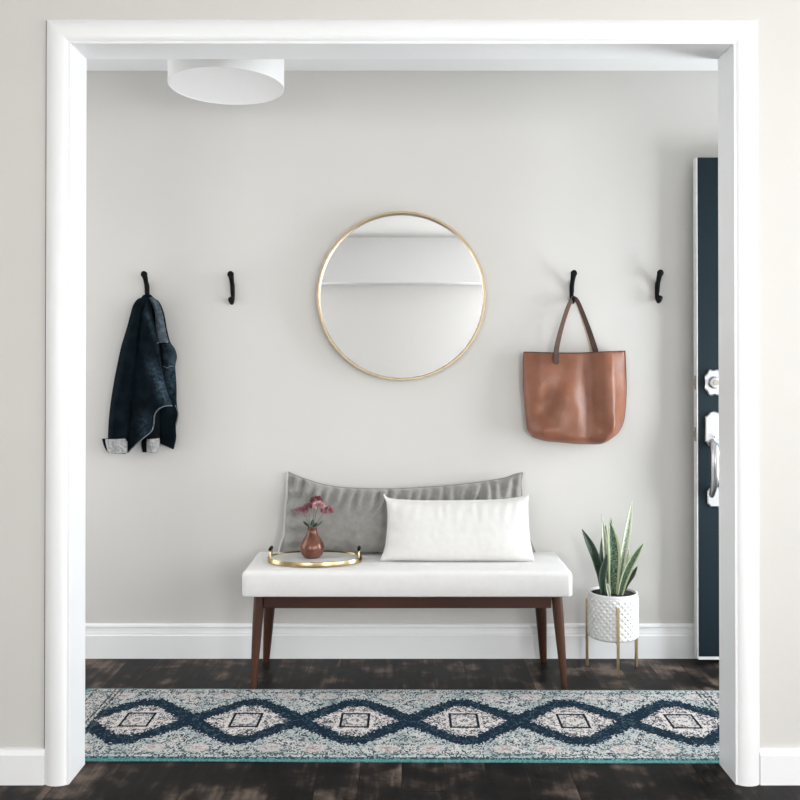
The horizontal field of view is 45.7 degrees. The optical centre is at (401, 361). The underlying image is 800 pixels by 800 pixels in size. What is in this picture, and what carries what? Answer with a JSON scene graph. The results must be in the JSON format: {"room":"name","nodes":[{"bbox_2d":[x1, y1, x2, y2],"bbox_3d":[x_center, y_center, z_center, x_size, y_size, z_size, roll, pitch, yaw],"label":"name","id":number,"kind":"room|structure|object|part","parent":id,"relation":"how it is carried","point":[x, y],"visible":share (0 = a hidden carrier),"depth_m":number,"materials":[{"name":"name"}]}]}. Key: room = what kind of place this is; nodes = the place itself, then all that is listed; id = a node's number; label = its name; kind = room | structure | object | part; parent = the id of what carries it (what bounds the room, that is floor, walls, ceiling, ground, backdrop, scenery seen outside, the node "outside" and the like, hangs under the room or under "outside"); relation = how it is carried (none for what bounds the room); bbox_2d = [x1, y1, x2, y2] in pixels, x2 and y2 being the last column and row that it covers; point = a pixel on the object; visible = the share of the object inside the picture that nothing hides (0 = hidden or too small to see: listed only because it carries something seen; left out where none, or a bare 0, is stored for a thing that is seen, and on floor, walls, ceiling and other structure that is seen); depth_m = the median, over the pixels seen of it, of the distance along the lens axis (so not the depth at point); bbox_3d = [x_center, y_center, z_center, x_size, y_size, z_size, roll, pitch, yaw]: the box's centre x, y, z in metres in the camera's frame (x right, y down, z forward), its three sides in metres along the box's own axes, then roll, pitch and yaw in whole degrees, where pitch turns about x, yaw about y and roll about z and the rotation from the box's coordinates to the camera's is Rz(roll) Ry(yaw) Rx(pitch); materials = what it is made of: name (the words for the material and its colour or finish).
{"room":"entryway","nodes":[
{"label":"entryway","id":0,"kind":"room"},
{"bbox_2d":[0,0,799,747],"bbox_3d":[0.000,0.001,2.819,5.200,2.440,0.126,0,0,0],"label":"wall","id":1,"kind":"structure","parent":0,"point":[22,22],"depth_m":2.76,"materials":[{"name":"paint"}]},
{"bbox_2d":[0,748,44,784],"bbox_3d":[-1.815,1.170,2.741,1.569,0.101,0.014,0,0,0],"label":"baseboard","id":2,"kind":"structure","parent":1,"relation":"attached to","point":[18,766],"depth_m":2.73,"materials":[{"name":"paint"}]},
{"bbox_2d":[44,20,46,747],"bbox_3d":[-1.033,0.065,2.756,0.004,2.112,0.002,0,0,0],"label":"trim","id":3,"kind":"structure","parent":1,"relation":"attached to","point":[46,20],"depth_m":2.75,"materials":[{"name":"grey wood"}]},
{"bbox_2d":[45,20,68,786],"bbox_3d":[-0.997,0.114,2.745,0.068,2.212,0.021,0,0,0],"label":"trim","id":4,"kind":"structure","parent":1,"relation":"attached to","point":[57,78],"depth_m":2.74,"materials":[{"name":"paint"}]},
{"bbox_2d":[68,42,86,784],"bbox_3d":[-0.969,0.141,2.815,0.018,2.158,0.140,0,0,0],"label":"trim","id":5,"kind":"structure","parent":1,"relation":"attached to","point":[77,61],"depth_m":2.80,"materials":[{"name":"paint"}]},
{"bbox_2d":[71,42,732,58],"bbox_3d":[0.001,-0.929,2.823,1.921,0.018,0.140,0,0,0],"label":"trim","id":6,"kind":"structure","parent":1,"relation":"attached to","point":[89,50],"depth_m":2.81,"materials":[{"name":"paint"}]},
{"bbox_2d":[48,20,756,42],"bbox_3d":[0.001,-0.957,2.752,2.063,0.068,0.021,0,0,0],"label":"trim","id":7,"kind":"structure","parent":1,"relation":"attached to","point":[72,30],"depth_m":2.74,"materials":[{"name":"paint"}]},
{"bbox_2d":[718,42,736,784],"bbox_3d":[0.970,0.141,2.815,0.018,2.158,0.140,0,0,0],"label":"trim","id":8,"kind":"structure","parent":1,"relation":"attached to","point":[726,223],"depth_m":2.81,"materials":[{"name":"paint"}]},
{"bbox_2d":[735,20,759,786],"bbox_3d":[0.998,0.114,2.745,0.068,2.212,0.021,0,0,0],"label":"trim","id":9,"kind":"structure","parent":1,"relation":"attached to","point":[746,46],"depth_m":2.74,"materials":[{"name":"paint"}]},
{"bbox_2d":[760,748,799,784],"bbox_3d":[1.816,1.170,2.741,1.568,0.101,0.014,0,0,0],"label":"baseboard","id":10,"kind":"structure","parent":1,"relation":"attached to","point":[778,766],"depth_m":2.73,"materials":[{"name":"paint"}]},
{"bbox_2d":[0,659,799,799],"bbox_3d":[0.000,1.249,1.191,5.400,0.080,5.700,0,0,0],"label":"floor","id":11,"kind":"structure","parent":0,"point":[96,780],"depth_m":2.86,"materials":[{"name":"brown wood"}]},
{"bbox_2d":[85,688,718,763],"bbox_3d":[0.025,1.220,3.216,2.406,0.006,0.651,0,0,1],"label":"runner rug","id":12,"kind":"object","parent":11,"relation":"on","point":[215,725],"visible":0.86,"depth_m":3.18,"materials":[{"name":"multicoloured carpet"}]},
{"bbox_2d":[242,551,571,689],"bbox_3d":[0.019,1.002,3.721,1.231,0.451,0.397,0,0,0],"label":"upholstered bench","id":13,"kind":"object","parent":11,"relation":"on","point":[373,582],"visible":0.8,"depth_m":3.53,"materials":[{"name":"fabric"}]},
{"bbox_3d":[-0.545,1.050,3.576,0.041,0.351,0.063,0,-1,37],"label":"leg","id":14,"kind":"part","parent":13,"relation":"part of","materials":[{"name":"brown wood"}]},
{"bbox_3d":[-0.537,1.052,3.865,0.061,0.351,0.058,0,0,0],"label":"leg","id":15,"kind":"part","parent":13,"relation":"part of","materials":[{"name":"brown wood"}]},
{"bbox_2d":[268,546,361,567],"bbox_3d":[-0.338,0.747,3.685,0.366,0.057,0.240,0,0,0],"label":"serving tray","id":16,"kind":"object","parent":13,"relation":"on","point":[293,558],"visible":0.92,"depth_m":3.65,"materials":[{"name":"gold metal"}]},
{"bbox_3d":[-0.509,0.745,3.685,0.009,0.043,0.049,0,0,0],"label":"handle","id":17,"kind":"part","parent":16,"relation":"part of","materials":[{"name":"gold metal"}]},
{"bbox_2d":[300,527,323,558],"bbox_3d":[-0.348,0.703,3.685,0.095,0.116,0.095,0,0,0],"label":"bud vase","id":18,"kind":"object","parent":16,"relation":"on","point":[312,545],"visible":1,"depth_m":3.65,"materials":[{"name":"orange metal"}]},
{"bbox_2d":[295,506,309,525],"bbox_3d":[-0.389,0.624,3.705,0.056,0.125,0.054,0,0,-19],"label":"stem","id":19,"kind":"object","parent":18,"relation":"in","point":[297,509],"visible":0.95,"depth_m":3.69,"materials":[{"name":"pink plant"}]},
{"bbox_2d":[303,502,312,527],"bbox_3d":[-0.363,0.616,3.675,0.042,0.141,0.043,0,0,0],"label":"stem","id":20,"kind":"object","parent":18,"relation":"in","point":[307,504],"visible":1,"depth_m":3.67,"materials":[{"name":"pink plant"}]},
{"bbox_2d":[309,496,322,527],"bbox_3d":[-0.337,0.605,3.712,0.053,0.163,0.049,0,0,0],"label":"stem","id":21,"kind":"object","parent":18,"relation":"in","point":[318,498],"visible":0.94,"depth_m":3.71,"materials":[{"name":"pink plant"}]},
{"bbox_2d":[312,500,324,527],"bbox_3d":[-0.322,0.611,3.660,0.052,0.150,0.052,0,0,0],"label":"stem","id":22,"kind":"object","parent":18,"relation":"in","point":[321,504],"visible":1,"depth_m":3.65,"materials":[{"name":"pink plant"}]},
{"bbox_2d":[314,505,334,527],"bbox_3d":[-0.298,0.622,3.687,0.071,0.128,0.055,0,0,-36],"label":"stem","id":23,"kind":"object","parent":18,"relation":"in","point":[331,509],"visible":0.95,"depth_m":3.69,"materials":[{"name":"pink plant"}]},
{"bbox_2d":[278,471,535,552],"bbox_3d":[0.019,0.612,3.855,1.041,0.324,0.137,0,0,0],"label":"lumbar pillow","id":24,"kind":"object","parent":13,"relation":"on","point":[359,517],"visible":0.56,"depth_m":3.83,"materials":[{"name":"grey fabric"}]},
{"bbox_2d":[242,551,571,596],"bbox_3d":[0.019,0.826,3.722,1.231,0.100,0.397,0,0,0],"label":"seat cushion","id":25,"kind":"object","parent":13,"relation":"on","point":[547,575],"depth_m":3.52,"materials":[{"name":"fabric"}]},
{"bbox_3d":[0.021,0.902,3.580,1.082,0.052,0.022,0,0,0],"label":"rail","id":26,"kind":"part","parent":13,"relation":"part of","materials":[{"name":"brown wood"}]},
{"bbox_2d":[380,494,533,560],"bbox_3d":[0.215,0.650,3.717,0.598,0.250,0.132,0,0,0],"label":"lumbar pillow","id":27,"kind":"object","parent":13,"relation":"on","point":[495,529],"visible":1,"depth_m":3.68,"materials":[{"name":"beige fabric"}]},
{"bbox_3d":[0.562,1.052,3.865,0.058,0.351,0.058,0,0,0],"label":"leg","id":28,"kind":"part","parent":13,"relation":"part of","materials":[{"name":"brown wood"}]},
{"bbox_3d":[0.592,1.050,3.575,0.041,0.351,0.067,0,-1,-42],"label":"leg","id":29,"kind":"part","parent":13,"relation":"part of","materials":[{"name":"brown wood"}]},
{"bbox_2d":[582,501,643,677],"bbox_3d":[0.846,0.893,3.790,0.223,0.669,0.202,0,-1,42],"label":"potted snake plant","id":30,"kind":"object","parent":11,"relation":"on","point":[612,608],"visible":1,"depth_m":3.75,"materials":[{"name":"green plant"}]},
{"bbox_3d":[0.779,1.092,3.822,0.080,0.271,0.010,0,0,25],"label":"leg","id":31,"kind":"part","parent":30,"relation":"part of","materials":[{"name":"gold metal"}]},
{"bbox_3d":[0.842,1.008,3.793,0.202,0.182,0.202,0,0,0],"label":"pot","id":32,"kind":"part","parent":30,"relation":"part of","materials":[{"name":"white ceramic"}]},
{"bbox_3d":[0.840,1.091,3.723,0.010,0.271,0.080,0,0,2],"label":"leg","id":33,"kind":"part","parent":30,"relation":"part of","materials":[{"name":"gold metal"}]},
{"bbox_3d":[0.909,1.092,3.813,0.080,0.271,0.010,0,0,-17],"label":"leg","id":34,"kind":"part","parent":30,"relation":"part of","materials":[{"name":"gold metal"}]},
{"bbox_2d":[85,71,717,622],"bbox_3d":[0.000,0.009,4.000,5.400,2.440,0.100,0,0,0],"label":"wall","id":35,"kind":"structure","parent":0,"point":[546,176],"depth_m":3.95,"materials":[{"name":"paint"}]},
{"bbox_2d":[141,271,149,293],"bbox_3d":[-1.059,-0.302,3.922,0.027,0.138,0.066,0,0,0],"label":"coat hook","id":36,"kind":"object","parent":35,"relation":"attached to","point":[144,275],"visible":0.7,"depth_m":3.92,"materials":[{"name":"black metal"}]},
{"bbox_2d":[102,293,178,453],"bbox_3d":[-1.075,0.050,3.891,0.310,0.660,0.094,0,0,-6],"label":"denim jacket","id":37,"kind":"object","parent":36,"relation":"hanging from","point":[143,405],"visible":1,"depth_m":3.87,"materials":[{"name":"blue fabric"}]},
{"bbox_3d":[-0.986,0.051,3.929,0.124,0.626,0.026,0,0,0],"label":"panel","id":38,"kind":"part","parent":37,"relation":"part of","materials":[{"name":"fabric"}]},
{"bbox_2d":[227,271,234,304],"bbox_3d":[-0.704,-0.302,3.922,0.027,0.138,0.066,0,0,0],"label":"coat hook","id":39,"kind":"object","parent":35,"relation":"attached to","point":[230,274],"visible":1,"depth_m":3.92,"materials":[{"name":"black metal"}]},
{"bbox_2d":[85,623,696,658],"bbox_3d":[-0.040,1.158,3.933,4.220,0.141,0.017,0,0,0],"label":"baseboard","id":40,"kind":"structure","parent":35,"relation":"attached to","point":[102,640],"depth_m":3.92,"materials":[{"name":"paint"}]},
{"bbox_2d":[317,211,485,380],"bbox_3d":[-0.002,-0.270,3.926,0.697,0.697,0.036,0,0,0],"label":"wall mirror","id":41,"kind":"object","parent":35,"relation":"attached to","point":[401,295],"visible":1,"depth_m":3.93,"materials":[{"name":"gold metal"}]},
{"bbox_2d":[569,270,576,303],"bbox_3d":[0.705,-0.306,3.922,0.027,0.138,0.066,0,0,0],"label":"coat hook","id":42,"kind":"object","parent":35,"relation":"attached to","point":[573,272],"visible":0.92,"depth_m":3.92,"materials":[{"name":"black metal"}]},
{"bbox_2d":[523,296,626,443],"bbox_3d":[0.709,0.036,3.874,0.427,0.608,0.118,0,0,0],"label":"tote bag","id":43,"kind":"object","parent":42,"relation":"hanging from","point":[579,397],"visible":1,"depth_m":3.86,"materials":[{"name":"brown leather"}]},
{"bbox_2d":[655,269,663,303],"bbox_3d":[1.060,-0.308,3.922,0.027,0.138,0.066,0,0,0],"label":"coat hook","id":44,"kind":"object","parent":35,"relation":"attached to","point":[658,298],"visible":1,"depth_m":3.92,"materials":[{"name":"black metal"}]},
{"bbox_2d":[87,59,717,70],"bbox_3d":[0.000,-1.271,1.209,5.400,0.080,5.700,0,0,0],"label":"ceiling","id":45,"kind":"structure","parent":0,"point":[92,64],"depth_m":3.88,"materials":[{"name":"white paint"}]},
{"bbox_2d":[168,59,283,104],"bbox_3d":[-0.632,-1.102,3.423,0.410,0.227,0.463,0,0,0],"label":"ceiling light","id":46,"kind":"object","parent":45,"relation":"attached to","point":[218,81],"visible":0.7,"depth_m":3.39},
{"bbox_3d":[2.130,0.005,3.416,0.120,2.440,1.068,0,0,0],"label":"wall","id":47,"kind":"structure","parent":0,"visible":0},
{"bbox_2d":[693,157,718,659],"bbox_3d":[1.627,0.190,3.844,0.869,2.040,0.120,0,0,0],"label":"door","id":48,"kind":"structure","parent":47,"relation":"in","point":[705,169],"depth_m":3.86,"materials":[{"name":"blue wood"}]},
{"bbox_3d":[1.196,0.086,3.882,0.007,0.056,0.025,0,0,0],"label":"latch plate","id":49,"kind":"part","parent":48,"relation":"part of","materials":[{"name":"silver metal"}]},
{"bbox_3d":[1.268,0.276,3.853,0.076,0.146,0.011,0,0,0],"label":"handle","id":50,"kind":"part","parent":48,"relation":"part of","materials":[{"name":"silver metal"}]},
{"bbox_3d":[1.270,0.551,3.852,0.062,0.080,0.009,0,0,0],"label":"foot plate","id":51,"kind":"part","parent":48,"relation":"part of","materials":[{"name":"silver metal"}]}
]}

